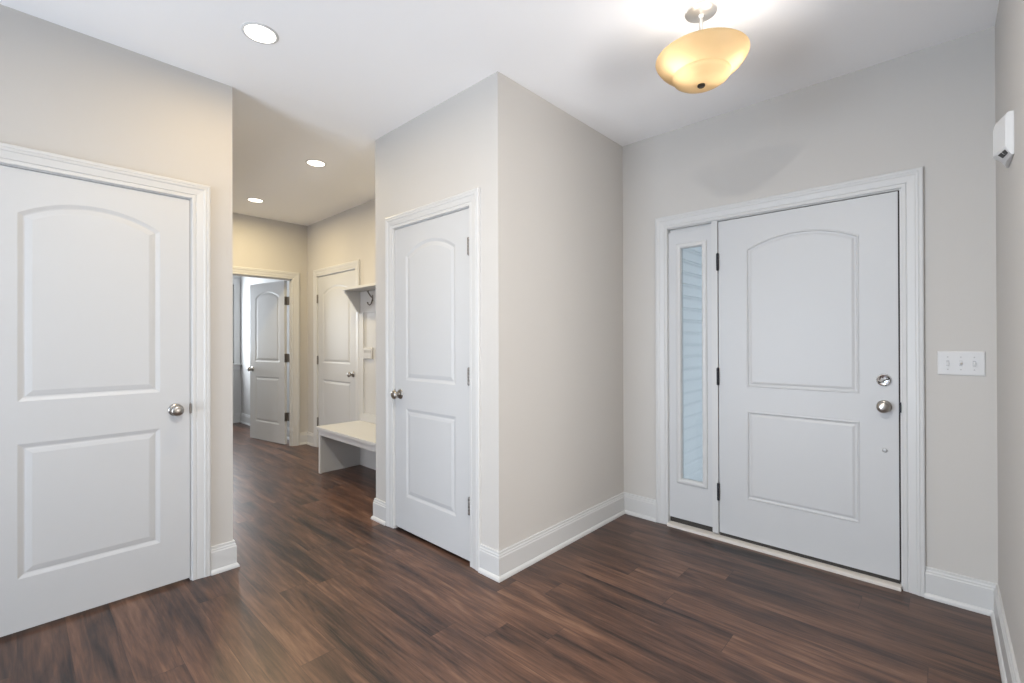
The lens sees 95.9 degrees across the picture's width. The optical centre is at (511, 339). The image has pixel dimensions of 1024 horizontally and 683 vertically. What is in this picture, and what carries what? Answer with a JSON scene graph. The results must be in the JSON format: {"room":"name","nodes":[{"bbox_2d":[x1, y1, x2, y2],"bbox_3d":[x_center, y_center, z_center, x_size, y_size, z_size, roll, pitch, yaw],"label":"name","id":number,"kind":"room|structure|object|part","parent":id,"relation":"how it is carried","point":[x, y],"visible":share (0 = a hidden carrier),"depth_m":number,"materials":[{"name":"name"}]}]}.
{"room":"entrance hall","nodes":[
{"label":"entrance hall","id":0,"kind":"room"},
{"bbox_2d":[0,4,232,546],"bbox_3d":[-2.810,-0.076,1.417,0.115,2.740,3.442,0,0,43],"label":"wall","id":1,"kind":"structure","parent":0,"point":[64,91],"depth_m":2.33,"materials":[{"name":"beige paint"}]},
{"bbox_2d":[0,142,210,636],"bbox_3d":[-2.012,0.224,2.225,0.178,2.140,0.948,0,0,43],"label":"door","id":2,"kind":"structure","parent":1,"relation":"in","point":[105,270],"depth_m":2.22,"materials":[{"name":"grey wood"}]},
{"bbox_3d":[-1.751,0.369,2.415,0.055,0.058,0.058,0,0,43],"label":"knob","id":3,"kind":"part","parent":2,"relation":"part of","materials":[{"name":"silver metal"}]},
{"bbox_3d":[-1.740,0.369,2.495,0.036,0.064,0.009,0,0,43],"label":"strike plate","id":4,"kind":"part","parent":2,"relation":"part of","materials":[{"name":"silver metal"}]},
{"bbox_2d":[211,539,239,575],"bbox_3d":[-1.652,1.219,2.632,0.142,0.150,0.139,0,0,43],"label":"baseboard","id":5,"kind":"structure","parent":1,"relation":"attached to","point":[224,555],"depth_m":2.59,"materials":[{"name":"grey wood"}]},
{"bbox_2d":[233,276,240,412],"bbox_3d":[-5.883,-0.054,5.827,0.115,2.740,5.703,0,0,43],"label":"wall","id":6,"kind":"structure","parent":0,"point":[236,373],"depth_m":7.36,"materials":[{"name":"grey paint"}]},
{"bbox_2d":[233,279,241,369],"bbox_3d":[-4.798,-0.242,6.934,0.145,1.435,1.292,0,0,43],"label":"window","id":7,"kind":"structure","parent":6,"relation":"in","point":[236,365],"depth_m":7.34,"materials":[{"name":"grey"}]},
{"bbox_2d":[241,276,288,426],"bbox_3d":[-3.468,-0.059,6.662,2.281,2.740,0.115,0,0,43],"label":"wall","id":8,"kind":"structure","parent":0,"point":[246,282],"depth_m":7.22,"materials":[{"name":"grey paint"}]},
{"bbox_2d":[233,213,307,432],"bbox_3d":[-3.358,-0.064,5.045,0.085,2.740,3.403,0,0,43],"label":"wall","id":9,"kind":"structure","parent":0,"point":[260,243],"depth_m":5.58,"materials":[{"name":"beige paint"}]},
{"bbox_2d":[233,413,288,439],"bbox_3d":[-4.448,1.236,5.617,2.261,0.150,2.752,0,0,43],"label":"baseboard","id":10,"kind":"structure","parent":9,"relation":"attached to","point":[243,418],"depth_m":7.29,"materials":[{"name":"grey wood"}]},
{"bbox_2d":[233,266,299,445],"bbox_3d":[-3.303,0.239,5.674,0.907,2.137,0.998,0,0,43],"label":"door","id":11,"kind":"structure","parent":9,"relation":"in","point":[269,416],"depth_m":5.80,"materials":[{"name":"grey wood"}]},
{"bbox_2d":[307,199,375,432],"bbox_3d":[-1.494,-0.070,4.891,2.852,2.740,0.115,0,0,43],"label":"wall","id":12,"kind":"structure","parent":0,"point":[348,235],"depth_m":5.25,"materials":[{"name":"beige paint"}]},
{"bbox_2d":[300,432,312,445],"bbox_3d":[-2.533,1.230,5.708,0.207,0.150,0.107,0,0,43],"label":"baseboard","id":13,"kind":"structure","parent":12,"relation":"attached to","point":[305,437],"depth_m":5.75,"materials":[{"name":"grey wood"}]},
{"bbox_2d":[313,260,359,446],"bbox_3d":[-2.003,0.225,5.322,1.102,2.155,0.178,0,0,43],"label":"door","id":14,"kind":"structure","parent":12,"relation":"in","point":[335,318],"depth_m":5.32,"materials":[{"name":"grey wood"}]},
{"bbox_2d":[342,283,375,423],"bbox_3d":[-1.115,0.155,4.300,1.485,1.371,0.234,0,0,43],"label":"coat rack","id":15,"kind":"object","parent":12,"relation":"attached to","point":[362,297],"visible":0.3,"depth_m":4.74,"materials":[{"name":"grey wood"}]},
{"bbox_2d":[342,283,375,291],"bbox_3d":[-1.117,-0.518,4.301,1.485,0.025,0.234,0,0,43],"label":"shelf","id":16,"kind":"object","parent":15,"relation":"attached to","point":[371,287],"depth_m":4.61,"materials":[{"name":"grey wood"}]},
{"bbox_3d":[-1.048,0.169,4.363,1.473,1.343,0.050,0,0,43],"label":"panel","id":17,"kind":"part","parent":15,"relation":"part of","materials":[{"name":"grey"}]},
{"bbox_2d":[363,348,372,358],"bbox_3d":[-1.474,0.140,4.724,0.166,0.116,0.026,0,0,43],"label":"wall plate","id":18,"kind":"object","parent":15,"relation":"attached to","point":[367,352],"visible":1,"depth_m":4.70,"materials":[{"name":"grey plastic"}]},
{"bbox_2d":[375,71,513,550],"bbox_3d":[-0.491,-0.078,2.960,1.249,2.740,0.115,0,0,43],"label":"wall","id":19,"kind":"structure","parent":0,"point":[463,143],"depth_m":2.57,"materials":[{"name":"beige paint"}]},
{"bbox_2d":[371,498,385,525],"bbox_3d":[-0.868,1.219,3.369,0.183,0.150,0.254,0,0,43],"label":"baseboard","id":20,"kind":"structure","parent":19,"relation":"attached to","point":[379,506],"depth_m":3.28,"materials":[{"name":"grey wood"}]},
{"bbox_2d":[385,187,481,570],"bbox_3d":[-0.505,0.222,2.930,0.955,2.140,0.178,0,0,43],"label":"door","id":21,"kind":"structure","parent":19,"relation":"in","point":[433,250],"depth_m":2.87,"materials":[{"name":"grey wood"}]},
{"bbox_3d":[-0.781,0.368,3.103,0.058,0.058,0.055,0,0,43],"label":"knob","id":22,"kind":"part","parent":21,"relation":"part of","materials":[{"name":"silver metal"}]},
{"bbox_2d":[0,0,998,225],"bbox_3d":[-1.878,-1.496,2.163,11.315,0.100,6.203,0,0,43],"label":"ceiling","id":23,"kind":"structure","parent":0,"point":[339,76],"depth_m":2.35,"materials":[{"name":"white paint"}]},
{"bbox_2d":[247,198,263,202],"bbox_3d":[-2.637,-1.434,4.749,0.158,0.006,0.158,0,0,43],"label":"recessed light","id":24,"kind":"object","parent":23,"relation":"in","point":[257,200],"visible":1,"depth_m":4.75,"materials":[{"name":"grey plastic"}]},
{"bbox_2d":[241,22,278,44],"bbox_3d":[-1.190,-1.445,2.183,0.158,0.006,0.158,0,0,43],"label":"recessed light","id":25,"kind":"object","parent":23,"relation":"in","point":[257,32],"visible":1,"depth_m":2.18,"materials":[{"name":"grey plastic"}]},
{"bbox_2d":[305,159,325,166],"bbox_3d":[-1.599,-1.440,3.771,0.158,0.006,0.158,0,0,43],"label":"recessed light","id":26,"kind":"object","parent":23,"relation":"in","point":[312,162],"visible":1,"depth_m":3.77,"materials":[{"name":"grey plastic"}]},
{"bbox_2d":[655,0,749,93],"bbox_3d":[0.836,-1.284,2.041,0.386,0.341,0.386,0,0,43],"label":"lamp","id":27,"kind":"object","parent":23,"relation":"hanging from","point":[700,61],"visible":1,"depth_m":1.96,"materials":[{"name":"yellow glass"}]},
{"bbox_3d":[0.836,-1.283,2.041,0.022,0.276,0.022,0,0,43],"label":"stem","id":28,"kind":"part","parent":27,"relation":"part of","materials":[{"name":"white metal"}]},
{"bbox_2d":[0,422,1001,682],"bbox_3d":[-1.952,1.343,2.067,11.315,0.100,5.963,0,0,43],"label":"floor","id":29,"kind":"structure","parent":0,"point":[321,590],"depth_m":2.13,"materials":[{"name":"brown wood"}]},
{"bbox_2d":[316,420,375,473],"bbox_3d":[-1.217,1.069,4.172,1.467,0.456,0.465,0,0,43],"label":"bench","id":30,"kind":"object","parent":29,"relation":"on","point":[346,444],"visible":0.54,"depth_m":4.54,"materials":[{"name":"grey wood"}]},
{"bbox_3d":[-1.724,1.085,4.660,0.034,0.430,0.443,0,0,43],"label":"panel","id":31,"kind":"part","parent":30,"relation":"part of","materials":[{"name":"grey wood"}]},
{"bbox_3d":[-1.217,0.854,4.173,1.467,0.026,0.465,0,0,43],"label":"seat","id":32,"kind":"part","parent":30,"relation":"part of","materials":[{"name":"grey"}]},
{"bbox_3d":[-1.058,1.082,4.333,1.411,0.430,0.014,0,0,43],"label":"panel","id":33,"kind":"part","parent":30,"relation":"part of","materials":[{"name":"grey wood"}]},
{"bbox_2d":[512,80,623,543],"bbox_3d":[0.377,-0.081,3.060,0.115,2.740,1.215,0,0,43],"label":"wall","id":34,"kind":"structure","parent":0,"point":[568,440],"depth_m":2.93,"materials":[{"name":"beige paint"}]},
{"bbox_2d":[478,492,656,582],"bbox_3d":[0.423,1.214,2.920,1.392,0.150,0.271,0,0,-41],"label":"baseboard","id":35,"kind":"structure","parent":34,"relation":"attached to","point":[498,566],"depth_m":2.85,"materials":[{"name":"grey wood"}]},
{"bbox_2d":[622,26,997,583],"bbox_3d":[-0.770,-0.072,5.041,8.800,2.740,0.120,0,0,43],"label":"wall","id":36,"kind":"structure","parent":0,"point":[932,108],"depth_m":2.32,"materials":[{"name":"beige paint"}]},
{"bbox_2d":[655,167,925,596],"bbox_3d":[1.568,0.211,2.821,1.420,2.147,0.181,0,0,43],"label":"door","id":37,"kind":"structure","parent":36,"relation":"in","point":[818,380],"depth_m":2.62,"materials":[{"name":"grey wood"}]},
{"bbox_2d":[669,224,712,531],"bbox_3d":[1.226,0.249,3.150,0.296,2.035,0.076,0,0,43],"label":"frame","id":38,"kind":"structure","parent":37,"relation":"attached to","point":[691,501],"depth_m":3.16,"materials":[{"name":"grey wood"}]},
{"bbox_3d":[1.218,0.163,3.128,0.210,1.648,0.033,0,0,43],"label":"glazing frame","id":39,"kind":"part","parent":38,"relation":"part of","materials":[{"name":"grey"}]},
{"bbox_2d":[683,246,702,481],"bbox_3d":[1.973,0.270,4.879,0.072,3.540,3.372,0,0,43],"label":"sidelight window","id":40,"kind":"structure","parent":38,"relation":"in","point":[692,257],"depth_m":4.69,"materials":[{"name":"blue glass"}]},
{"bbox_3d":[1.929,0.350,2.399,0.058,0.058,0.055,0,0,43],"label":"knob","id":41,"kind":"part","parent":37,"relation":"part of","materials":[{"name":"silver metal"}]},
{"bbox_2d":[937,351,985,375],"bbox_3d":[2.156,0.114,2.219,0.166,0.116,0.019,0,0,43],"label":"light switch","id":42,"kind":"object","parent":36,"relation":"attached to","point":[965,363],"visible":1,"depth_m":2.22,"materials":[{"name":"grey plastic"}]},
{"bbox_2d":[924,566,1020,682],"bbox_3d":[2.713,1.201,0.975,2.771,0.150,1.080,0,0,43],"label":"baseboard","id":43,"kind":"structure","parent":36,"relation":"attached to","point":[980,596],"depth_m":2.17,"materials":[{"name":"grey wood"}]},
{"bbox_2d":[995,0,1023,682],"bbox_3d":[1.226,-0.094,-0.799,2.516,2.740,5.703,0,0,43],"label":"wall","id":44,"kind":"structure","parent":0,"point":[1009,24],"depth_m":1.69,"materials":[{"name":"beige paint"}]},
{"bbox_2d":[993,110,1013,167],"bbox_3d":[1.780,-0.718,1.677,0.044,0.151,0.184,0,0,43],"label":"sensor","id":45,"kind":"object","parent":44,"relation":"attached to","point":[1003,131],"visible":1,"depth_m":1.63,"materials":[{"name":"grey plastic"}]}
]}

